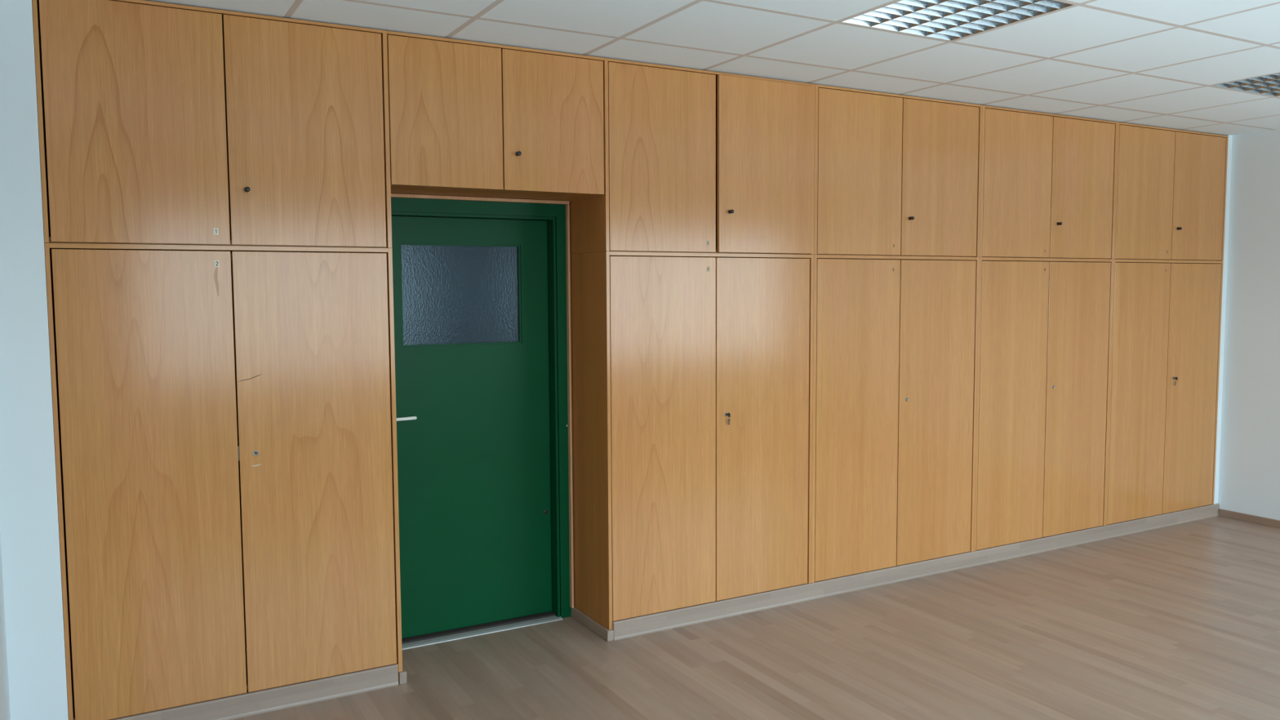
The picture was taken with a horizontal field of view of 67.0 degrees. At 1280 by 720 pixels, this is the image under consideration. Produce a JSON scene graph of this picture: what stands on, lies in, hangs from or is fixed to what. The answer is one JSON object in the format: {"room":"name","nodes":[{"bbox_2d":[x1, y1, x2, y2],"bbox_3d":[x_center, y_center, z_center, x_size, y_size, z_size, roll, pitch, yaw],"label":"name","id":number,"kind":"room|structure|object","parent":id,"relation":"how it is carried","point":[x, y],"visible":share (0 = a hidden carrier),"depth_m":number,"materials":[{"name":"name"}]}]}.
{"room":"empty office room","nodes":[
{"label":"empty office room","id":0,"kind":"room"},
{"bbox_2d":[0,534,10,719],"bbox_3d":[-1.198,0.083,1.393,0.100,2.900,5.000,-3,5,-29],"label":"wall","id":1,"kind":"structure","parent":0,"point":[5,713],"depth_m":3.23,"materials":[{"name":"white paint"}]},
{"bbox_2d":[0,0,68,719],"bbox_3d":[-2.205,0.055,3.468,0.170,2.660,0.400,-3,5,-29],"label":"wall strip","id":2,"kind":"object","parent":1,"relation":"attached to","point":[29,532],"visible":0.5,"depth_m":3.30,"materials":[{"name":"white paint"}]},
{"bbox_2d":[145,0,1279,135],"bbox_3d":[1.991,-1.389,3.070,7.412,0.240,5.210,-3,5,-30],"label":"ceiling","id":3,"kind":"structure","parent":0,"point":[1152,63],"depth_m":4.09,"materials":[{"name":"tile"}]},
{"bbox_2d":[841,0,1072,40],"bbox_3d":[1.185,-1.355,3.643,0.632,0.096,0.611,-3,5,-30],"label":"ceiling light","id":4,"kind":"object","parent":3,"relation":"attached to","point":[945,20],"visible":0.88,"depth_m":3.70,"materials":[{"name":"white plastic"}]},
{"bbox_2d":[1213,73,1279,96],"bbox_3d":[3.357,-1.459,4.878,0.632,0.096,0.611,-3,5,-30],"label":"ceiling light","id":5,"kind":"object","parent":3,"relation":"attached to","point":[1269,85],"visible":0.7,"depth_m":5.02,"materials":[{"name":"white plastic"}]},
{"bbox_2d":[231,515,1279,719],"bbox_3d":[1.481,1.355,4.186,7.392,0.080,7.320,-3,5,-29],"label":"floor","id":6,"kind":"structure","parent":0,"point":[1181,621],"depth_m":4.29,"materials":[{"name":"laminate"}]},
{"bbox_2d":[44,242,402,719],"bbox_3d":[-1.606,0.458,3.829,1.192,1.796,0.400,-3,5,-29],"label":"tall cabinet","id":7,"kind":"object","parent":6,"relation":"on","point":[224,417],"visible":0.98,"depth_m":3.62,"materials":[{"name":"brown wood"}]},
{"bbox_2d":[31,0,391,248],"bbox_3d":[-1.608,-0.863,3.721,1.192,0.854,0.423,-3,5,-29],"label":"upper cabinet","id":8,"kind":"object","parent":7,"relation":"on","point":[160,123],"visible":0.95,"depth_m":3.53,"materials":[{"name":"brown wood"}]},
{"bbox_2d":[111,663,406,719],"bbox_3d":[-1.500,1.323,3.732,1.200,0.085,0.043,-3,5,-29],"label":"baseboard","id":9,"kind":"structure","parent":6,"relation":"on","point":[246,704],"depth_m":3.77,"materials":[{"name":"grey wood"}]},
{"bbox_2d":[571,607,608,639],"bbox_3d":[-0.244,1.265,4.652,0.012,0.050,0.382,-3,5,-29],"label":"baseboard reveal","id":10,"kind":"structure","parent":6,"relation":"on","point":[576,614],"depth_m":4.64,"materials":[{"name":"laminate"}]},
{"bbox_2d":[569,251,813,629],"bbox_3d":[0.284,0.370,4.870,1.194,1.796,0.429,-3,5,-29],"label":"tall cabinet","id":11,"kind":"object","parent":6,"relation":"on","point":[692,373],"visible":0.99,"depth_m":4.66,"materials":[{"name":"brown wood"}]},
{"bbox_2d":[568,57,815,254],"bbox_3d":[0.279,-0.952,4.768,1.194,0.854,0.436,-3,5,-29],"label":"upper cabinet","id":12,"kind":"object","parent":11,"relation":"on","point":[696,161],"visible":0.94,"depth_m":4.58,"materials":[{"name":"brown wood"}]},
{"bbox_2d":[811,254,979,582],"bbox_3d":[1.324,0.320,5.468,1.206,1.796,0.400,-3,5,-29],"label":"tall cabinet","id":13,"kind":"object","parent":6,"relation":"on","point":[895,337],"visible":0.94,"depth_m":5.27,"materials":[{"name":"brown wood"}]},
{"bbox_2d":[813,84,982,257],"bbox_3d":[1.322,-1.001,5.359,1.206,0.854,0.423,-3,5,-29],"label":"upper cabinet","id":14,"kind":"object","parent":13,"relation":"on","point":[895,175],"visible":0.88,"depth_m":5.17,"materials":[{"name":"brown wood"}]},
{"bbox_2d":[605,503,1219,641],"bbox_3d":[1.972,1.160,5.660,4.877,0.085,0.019,-3,5,-29],"label":"baseboard","id":15,"kind":"structure","parent":6,"relation":"on","point":[673,619],"depth_m":5.29,"materials":[{"name":"grey wood"}]},
{"bbox_2d":[973,257,1113,551],"bbox_3d":[2.378,0.270,6.057,1.209,1.796,0.400,-3,5,-29],"label":"tall cabinet","id":16,"kind":"object","parent":6,"relation":"on","point":[1044,349],"visible":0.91,"depth_m":5.86,"materials":[{"name":"brown wood"}]},
{"bbox_2d":[979,105,1117,258],"bbox_3d":[2.376,-1.051,5.949,1.209,0.854,0.423,-3,5,-29],"label":"upper cabinet","id":17,"kind":"object","parent":16,"relation":"on","point":[1048,188],"visible":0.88,"depth_m":5.77,"materials":[{"name":"brown wood"}]},
{"bbox_2d":[1105,258,1223,525],"bbox_3d":[3.437,0.221,6.633,1.203,1.796,0.429,-3,5,-29],"label":"tall cabinet","id":18,"kind":"object","parent":6,"relation":"on","point":[1166,326],"visible":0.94,"depth_m":6.45,"materials":[{"name":"brown wood"}]},
{"bbox_2d":[1113,122,1228,260],"bbox_3d":[3.429,-1.101,6.537,1.203,0.854,0.423,-3,5,-29],"label":"upper cabinet","id":19,"kind":"object","parent":18,"relation":"on","point":[1171,192],"visible":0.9,"depth_m":6.36,"materials":[{"name":"brown wood"}]},
{"bbox_2d":[1217,128,1279,519],"bbox_3d":[5.161,-0.217,4.949,0.100,2.900,5.000,-3,5,-29],"label":"wall","id":20,"kind":"structure","parent":0,"point":[1249,473],"depth_m":6.59,"materials":[{"name":"white paint"}]},
{"bbox_2d":[1213,134,1232,504],"bbox_3d":[3.972,-0.236,6.922,0.048,2.660,0.400,-3,5,-29],"label":"wall strip","id":21,"kind":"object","parent":20,"relation":"attached to","point":[1229,138],"visible":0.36,"depth_m":6.74,"materials":[{"name":"white paint"}]},
{"bbox_2d":[1218,508,1279,528],"bbox_3d":[5.221,1.220,4.846,0.014,0.050,4.584,-3,5,-29],"label":"baseboard","id":22,"kind":"structure","parent":20,"relation":"attached to","point":[1223,513],"depth_m":6.65,"materials":[{"name":"laminate"}]},
{"bbox_3d":[0.729,-0.225,5.398,7.392,2.900,0.120,-3,5,-29],"label":"wall","id":23,"kind":"structure","parent":0,"visible":0},
{"bbox_2d":[391,197,570,649],"bbox_3d":[-0.790,0.280,4.559,0.945,2.034,0.154,-3,5,-29],"label":"door","id":24,"kind":"structure","parent":23,"relation":"in","point":[480,287],"depth_m":4.59,"materials":[{"name":"green paint"}]},
{"bbox_2d":[391,193,573,608],"bbox_3d":[-0.756,0.251,4.503,0.952,1.999,0.034,-3,5,-29],"label":"door frame","id":25,"kind":"structure","parent":23,"relation":"attached to","point":[566,203],"depth_m":4.69,"materials":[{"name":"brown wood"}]},
{"bbox_2d":[386,31,604,200],"bbox_3d":[-0.667,-1.034,4.238,0.965,0.601,0.423,-3,5,-29],"label":"upper cabinet","id":26,"kind":"object","parent":23,"relation":"attached to","point":[468,118],"visible":0.88,"depth_m":4.07,"materials":[{"name":"brown wood"}]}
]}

